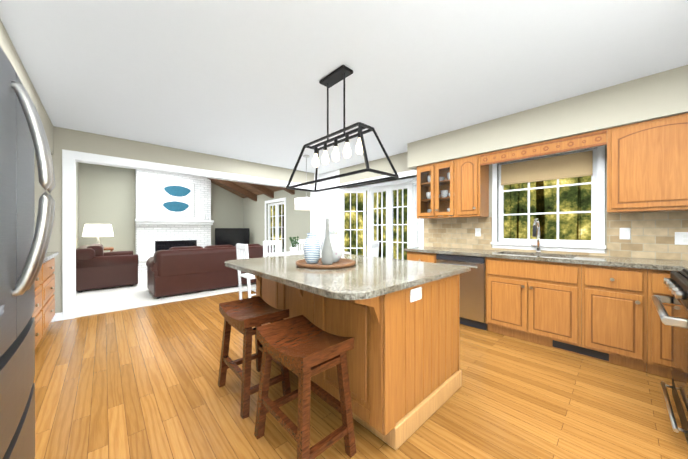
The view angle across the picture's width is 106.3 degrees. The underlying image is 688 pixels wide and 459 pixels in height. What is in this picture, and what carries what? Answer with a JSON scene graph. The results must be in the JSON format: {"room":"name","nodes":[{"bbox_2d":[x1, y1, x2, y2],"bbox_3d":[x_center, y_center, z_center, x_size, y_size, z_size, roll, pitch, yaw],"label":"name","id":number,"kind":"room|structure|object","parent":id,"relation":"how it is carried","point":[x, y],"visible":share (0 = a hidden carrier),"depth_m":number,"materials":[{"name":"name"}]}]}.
{"room":"kitchen","nodes":[
{"label":"kitchen","id":0,"kind":"room"},
{"bbox_2d":[0,19,52,154],"bbox_3d":[-1.973,-1.155,0.969,0.600,0.380,6.000,0,0,-43],"label":"soffit","id":1,"kind":"structure","parent":0,"point":[8,47],"depth_m":2.18,"materials":[{"name":"paint"}]},
{"bbox_2d":[76,162,78,248],"bbox_3d":[-5.554,-0.979,5.150,0.150,4.350,4.700,0,0,-43],"label":"wall","id":2,"kind":"structure","parent":0,"point":[77,204],"depth_m":6.43,"materials":[{"name":"white paint"}]},
{"bbox_2d":[79,162,242,254],"bbox_3d":[-5.456,-0.936,8.348,4.650,4.250,0.150,0,0,-43],"label":"wall","id":3,"kind":"structure","parent":0,"point":[106,194],"depth_m":7.33,"materials":[{"name":"beige paint"}]},
{"bbox_2d":[75,272,255,317],"bbox_3d":[-3.906,1.237,6.686,4.950,0.112,5.000,0,0,-43],"label":"floor","id":4,"kind":"structure","parent":0,"point":[101,300],"depth_m":4.50,"materials":[{"name":"white carpet"}]},
{"bbox_2d":[76,244,138,291],"bbox_3d":[-5.177,0.752,5.640,0.955,0.860,1.580,0,0,-43],"label":"loveseat","id":5,"kind":"object","parent":4,"relation":"on","point":[97,267],"visible":0.98,"depth_m":5.08,"materials":[{"name":"leather"}]},
{"bbox_2d":[104,247,113,251],"bbox_3d":[-6.140,0.825,6.452,0.560,0.710,0.560,0,0,-43],"label":"side table","id":6,"kind":"object","parent":4,"relation":"on","point":[109,248],"visible":0.12,"depth_m":6.41,"materials":[{"name":"brown wood"}]},
{"bbox_2d":[82,224,113,243],"bbox_3d":[-6.140,0.169,6.450,0.580,0.600,0.580,0,0,-43],"label":"table lamp","id":7,"kind":"object","parent":6,"relation":"on","point":[98,230],"visible":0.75,"depth_m":6.26,"materials":[{"name":"white fabric"}]},
{"bbox_2d":[135,169,213,272],"bbox_3d":[-5.166,-0.652,7.986,2.040,3.658,0.770,0,0,-43],"label":"fireplace","id":8,"kind":"object","parent":4,"relation":"on","point":[153,236],"visible":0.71,"depth_m":7.77,"materials":[{"name":"white brick"}]},
{"bbox_2d":[157,179,194,216],"bbox_3d":[-5.184,-0.940,8.004,0.980,1.100,0.035,0,0,-43],"label":"art","id":9,"kind":"object","parent":8,"relation":"attached to","point":[175,198],"visible":1,"depth_m":7.97,"materials":[{"name":"white paper"}]},
{"bbox_2d":[146,244,271,298],"bbox_3d":[-2.683,0.752,5.437,2.280,0.860,0.955,0,0,-43],"label":"sofa","id":10,"kind":"object","parent":4,"relation":"on","point":[178,270],"visible":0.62,"depth_m":4.75,"materials":[{"name":"leather"}]},
{"bbox_3d":[-3.838,0.925,8.880,1.072,0.500,0.915,0,0,-43],"label":"tv stand","id":11,"kind":"object","parent":4,"relation":"on","visible":0},
{"bbox_2d":[215,228,249,245],"bbox_3d":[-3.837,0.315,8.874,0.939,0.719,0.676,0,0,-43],"label":"screen","id":12,"kind":"object","parent":11,"relation":"on","point":[230,236],"visible":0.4,"depth_m":8.85,"materials":[{"name":"black metal"}]},
{"bbox_2d":[34,126,318,312],"bbox_3d":[-2.475,-0.078,4.704,4.950,2.550,0.150,0,0,-43],"label":"wall","id":13,"kind":"structure","parent":0,"point":[76,140],"depth_m":3.80,"materials":[{"name":"paint"}]},
{"bbox_2d":[51,312,62,321],"bbox_3d":[-3.971,1.150,3.202,0.649,0.100,0.014,0,0,-43],"label":"baseboard","id":14,"kind":"structure","parent":13,"relation":"attached to","point":[58,317],"depth_m":3.38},
{"bbox_2d":[62,149,319,319],"bbox_3d":[-2.220,0.067,4.928,4.269,2.260,0.171,0,0,-43],"label":"door frame","id":15,"kind":"structure","parent":13,"relation":"attached to","point":[70,158],"depth_m":3.54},
{"bbox_2d":[208,178,282,197],"bbox_3d":[-3.906,-2.142,6.680,4.650,2.070,4.700,0,0,-43],"label":"ceiling","id":16,"kind":"structure","parent":0,"point":[254,191],"depth_m":8.53,"materials":[{"name":"brown wood"}]},
{"bbox_2d":[210,178,294,200],"bbox_3d":[-3.818,-1.980,6.585,4.346,2.020,2.540,0,0,-43],"label":"beams","id":17,"kind":"structure","parent":16,"relation":"attached to","point":[262,189],"depth_m":8.08,"materials":[{"name":"brown wood"}]},
{"bbox_2d":[0,0,687,173],"bbox_3d":[-0.329,-1.398,2.395,5.550,0.100,6.450,0,0,-43],"label":"ceiling","id":18,"kind":"structure","parent":0,"point":[237,79],"depth_m":2.08,"materials":[{"name":"white paint"}]},
{"bbox_2d":[294,155,317,210],"bbox_3d":[-0.691,-0.858,4.730,0.430,0.989,0.430,0,0,-43],"label":"drum pendant light","id":19,"kind":"object","parent":18,"relation":"hanging from","point":[306,203],"visible":1,"depth_m":4.56,"materials":[{"name":"white metal"}]},
{"bbox_2d":[286,65,398,191],"bbox_3d":[-0.072,-0.873,2.259,0.363,0.948,1.083,0,0,-43],"label":"pendant light","id":20,"kind":"object","parent":18,"relation":"hanging from","point":[337,75],"visible":0.98,"depth_m":2.19,"materials":[{"name":"black metal"}]},
{"bbox_2d":[33,290,687,458],"bbox_3d":[-0.059,1.251,2.550,6.150,0.100,6.300,0,0,-43],"label":"floor","id":21,"kind":"structure","parent":0,"point":[138,383],"depth_m":1.78,"materials":[{"name":"brown wood"}]},
{"bbox_2d":[0,46,54,458],"bbox_3d":[-1.490,0.304,0.704,0.934,1.778,1.030,0,0,-43],"label":"fridge","id":22,"kind":"object","parent":21,"relation":"on","point":[24,242],"visible":1,"depth_m":0.95,"materials":[{"name":"metal"}]},
{"bbox_2d":[32,264,47,347],"bbox_3d":[-2.945,0.762,2.047,0.634,0.880,0.900,0,0,-43],"label":"base cabinet","id":23,"kind":"object","parent":21,"relation":"on","point":[43,314],"depth_m":2.50,"materials":[{"name":"brown wood"}]},
{"bbox_2d":[43,252,58,263],"bbox_3d":[-2.936,0.302,2.056,0.660,0.040,2.720,0,0,-43],"label":"countertop","id":24,"kind":"structure","parent":23,"relation":"on","point":[48,256],"depth_m":2.82,"materials":[{"name":"grey stone"}]},
{"bbox_2d":[44,256,54,325],"bbox_3d":[-3.558,0.761,2.707,0.634,0.880,0.901,0,0,-43],"label":"base cabinet","id":25,"kind":"object","parent":21,"relation":"on","point":[49,278],"depth_m":2.96,"materials":[{"name":"brown wood"}]},
{"bbox_2d":[236,243,255,299],"bbox_3d":[-1.461,0.714,4.234,0.468,0.971,0.430,0,0,-43],"label":"dining chair","id":26,"kind":"object","parent":21,"relation":"on","point":[242,251],"visible":0.56,"depth_m":4.10,"materials":[{"name":"white paint"}]},
{"bbox_2d":[218,296,290,418],"bbox_3d":[-0.679,0.889,1.931,0.352,0.633,0.492,0,0,-43],"label":"stool","id":27,"kind":"object","parent":21,"relation":"on","point":[244,316],"visible":0.88,"depth_m":1.85,"materials":[{"name":"brown wood"}]},
{"bbox_2d":[263,240,281,256],"bbox_3d":[-1.335,0.712,5.176,0.430,0.971,0.468,0,0,-43],"label":"dining chair","id":28,"kind":"object","parent":21,"relation":"on","point":[273,242],"visible":0.27,"depth_m":5.30,"materials":[{"name":"white paint"}]},
{"bbox_2d":[291,239,305,250],"bbox_3d":[-0.859,0.711,5.619,0.430,0.971,0.468,0,0,-43],"label":"dining chair","id":29,"kind":"object","parent":21,"relation":"on","point":[301,241],"visible":0.1,"depth_m":5.80,"materials":[{"name":"white paint"}]},
{"bbox_2d":[254,315,355,458],"bbox_3d":[-0.229,0.890,1.448,0.352,0.633,0.492,0,0,-43],"label":"stool","id":30,"kind":"object","parent":21,"relation":"on","point":[303,349],"visible":1,"depth_m":1.37,"materials":[{"name":"brown wood"}]},
{"bbox_2d":[266,250,349,256],"bbox_3d":[-0.659,0.814,4.817,1.300,0.765,0.860,0,0,-43],"label":"dining table","id":31,"kind":"object","parent":21,"relation":"on","point":[281,253],"visible":0.02,"depth_m":4.64,"materials":[{"name":"white paint"}]},
{"bbox_2d":[289,236,298,253],"bbox_3d":[-0.887,0.274,4.555,0.183,0.314,0.204,0,0,-43],"label":"plant pot","id":32,"kind":"object","parent":31,"relation":"on","point":[293,249],"visible":1,"depth_m":4.51,"materials":[{"name":"white ceramic"}]},
{"bbox_2d":[236,269,461,449],"bbox_3d":[-0.032,0.763,2.182,1.148,0.878,1.576,0,0,-43],"label":"kitchen island","id":33,"kind":"object","parent":21,"relation":"on","point":[397,320],"depth_m":1.55,"materials":[{"name":"brown wood"}]},
{"bbox_2d":[225,253,470,304],"bbox_3d":[-0.076,0.303,2.138,1.285,0.042,1.675,0,0,-43],"label":"island countertop","id":34,"kind":"structure","parent":33,"relation":"on","point":[370,277],"depth_m":1.65,"materials":[{"name":"grey stone"}]},
{"bbox_2d":[296,258,354,268],"bbox_3d":[-0.144,0.265,2.045,0.470,0.030,0.470,0,0,-43],"label":"round tray","id":35,"kind":"object","parent":34,"relation":"on","point":[339,264],"visible":0.65,"depth_m":1.90,"materials":[{"name":"brown wood"}]},
{"bbox_2d":[304,233,319,263],"bbox_3d":[-0.254,0.147,2.045,0.132,0.235,0.132,0,0,-43],"label":"striped vase","id":36,"kind":"object","parent":35,"relation":"on","point":[311,250],"visible":1,"depth_m":2.00,"materials":[{"name":"ceramic"}]},
{"bbox_2d":[321,218,332,264],"bbox_3d":[-0.126,0.090,1.952,0.090,0.350,0.090,0,0,-43],"label":"vase","id":37,"kind":"object","parent":35,"relation":"on","point":[327,255],"visible":0.96,"depth_m":1.93,"materials":[{"name":"ceramic"}]},
{"bbox_2d":[321,227,343,261],"bbox_3d":[-0.098,0.122,2.128,0.190,0.285,0.190,0,0,-43],"label":"ginger jar","id":38,"kind":"object","parent":35,"relation":"on","point":[336,244],"visible":0.71,"depth_m":2.07,"materials":[{"name":"ceramic"}]},
{"bbox_2d":[369,242,378,256],"bbox_3d":[0.347,0.713,4.657,0.468,0.971,0.430,0,0,27],"label":"dining chair","id":39,"kind":"object","parent":21,"relation":"on","point":[373,249],"visible":0.29,"depth_m":4.55,"materials":[{"name":"white paint"}]},
{"bbox_2d":[404,247,687,378],"bbox_3d":[2.166,0.741,2.870,0.626,0.920,3.100,0,0,-43],"label":"base cabinet","id":40,"kind":"object","parent":21,"relation":"on","point":[602,308],"depth_m":2.42,"materials":[{"name":"brown wood"}]},
{"bbox_2d":[436,254,486,329],"bbox_3d":[1.618,0.764,3.401,0.606,0.872,0.593,0,0,-43],"label":"dishwasher","id":41,"kind":"object","parent":40,"relation":"in","point":[472,300],"visible":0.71,"depth_m":3.12,"materials":[{"name":"silver metal"}]},
{"bbox_2d":[531,218,540,252],"bbox_3d":[2.231,0.073,3.031,0.256,0.412,0.106,0,0,-43],"label":"faucet","id":42,"kind":"object","parent":40,"relation":"on","point":[538,250],"visible":1,"depth_m":3.07,"materials":[{"name":"silver metal"}]},
{"bbox_2d":[651,268,687,443],"bbox_3d":[2.288,0.694,1.383,0.760,1.020,0.789,0,0,-43],"label":"range","id":43,"kind":"object","parent":21,"relation":"on","point":[676,282],"visible":1,"depth_m":1.56,"materials":[{"name":"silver metal"}]},
{"bbox_2d":[243,145,684,260],"bbox_3d":[0.027,-0.081,6.041,0.606,2.550,10.700,0,0,-43],"label":"wall","id":44,"kind":"structure","parent":0,"point":[327,203],"depth_m":6.12,"materials":[{"name":"paint"}]},
{"bbox_2d":[265,197,285,251],"bbox_3d":[-2.099,0.124,7.990,0.115,2.108,1.330,0,0,-43],"label":"french door","id":45,"kind":"structure","parent":44,"relation":"in","point":[276,216],"depth_m":7.96,"materials":[{"name":"white wood"}]},
{"bbox_2d":[336,170,423,259],"bbox_3d":[0.778,0.091,5.237,0.580,2.210,2.180,0,0,-43],"label":"french door","id":46,"kind":"structure","parent":44,"relation":"in","point":[415,231],"depth_m":5.39,"materials":[{"name":"white wood"}]},
{"bbox_2d":[417,154,488,218],"bbox_3d":[1.534,-0.570,3.740,0.364,0.798,0.920,0,0,-43],"label":"upper cabinet","id":47,"kind":"object","parent":44,"relation":"attached to","point":[457,188],"visible":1,"depth_m":3.56,"materials":[{"name":"brown wood"}]},
{"bbox_2d":[491,145,605,252],"bbox_3d":[2.404,-0.342,3.129,0.140,1.185,1.094,0,0,-43],"label":"kitchen window","id":48,"kind":"structure","parent":44,"relation":"in","point":[579,163],"depth_m":3.04,"materials":[{"name":"wood"}]},
{"bbox_2d":[424,211,687,260],"bbox_3d":[2.394,0.054,3.095,0.010,0.451,3.159,0,0,-43],"label":"tile backsplash","id":49,"kind":"structure","parent":44,"relation":"attached to","point":[652,235],"depth_m":2.63,"materials":[{"name":"beige tile"}]},
{"bbox_2d":[475,228,480,235],"bbox_3d":[1.884,0.039,3.629,0.007,0.116,0.075,0,0,-43],"label":"outlet","id":50,"kind":"object","parent":49,"relation":"attached to","point":[477,230],"depth_m":3.63,"materials":[{"name":"white paint"}]},
{"bbox_2d":[620,228,630,238],"bbox_3d":[2.837,0.041,2.604,0.007,0.116,0.075,0,0,-43],"label":"outlet","id":51,"kind":"object","parent":49,"relation":"attached to","point":[625,233],"depth_m":2.60,"materials":[{"name":"white paint"}]},
{"bbox_2d":[675,232,687,244],"bbox_3d":[3.089,0.082,2.333,0.008,0.116,0.120,0,0,-43],"label":"outlet","id":52,"kind":"object","parent":49,"relation":"attached to","point":[681,238],"depth_m":2.35,"materials":[{"name":"white paint"}]},
{"bbox_2d":[607,113,687,212],"bbox_3d":[2.848,-0.567,2.326,0.364,0.798,0.660,0,0,-43],"label":"upper cabinet","id":53,"kind":"object","parent":44,"relation":"attached to","point":[647,166],"visible":1,"depth_m":2.27,"materials":[{"name":"brown wood"}]},
{"bbox_2d":[407,65,687,169],"bbox_3d":[2.236,-1.160,2.999,0.370,0.380,3.240,0,0,-43],"label":"soffit","id":54,"kind":"structure","parent":0,"point":[663,94],"depth_m":2.65,"materials":[{"name":"paint"}]},
{"bbox_2d":[480,129,606,165],"bbox_3d":[2.145,-0.893,2.901,0.030,0.148,1.136,0,0,-43],"label":"wood valance","id":55,"kind":"object","parent":54,"relation":"attached to","point":[582,141],"visible":1,"depth_m":2.81,"materials":[{"name":"brown wood"}]},
{"label":"outside","id":56,"kind":"structure","parent":0,"visible":0},
{"bbox_2d":[271,176,590,259],"bbox_3d":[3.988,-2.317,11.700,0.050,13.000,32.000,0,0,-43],"label":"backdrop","id":57,"kind":"structure","parent":56,"point":[574,226],"depth_m":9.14,"materials":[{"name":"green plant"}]}
]}

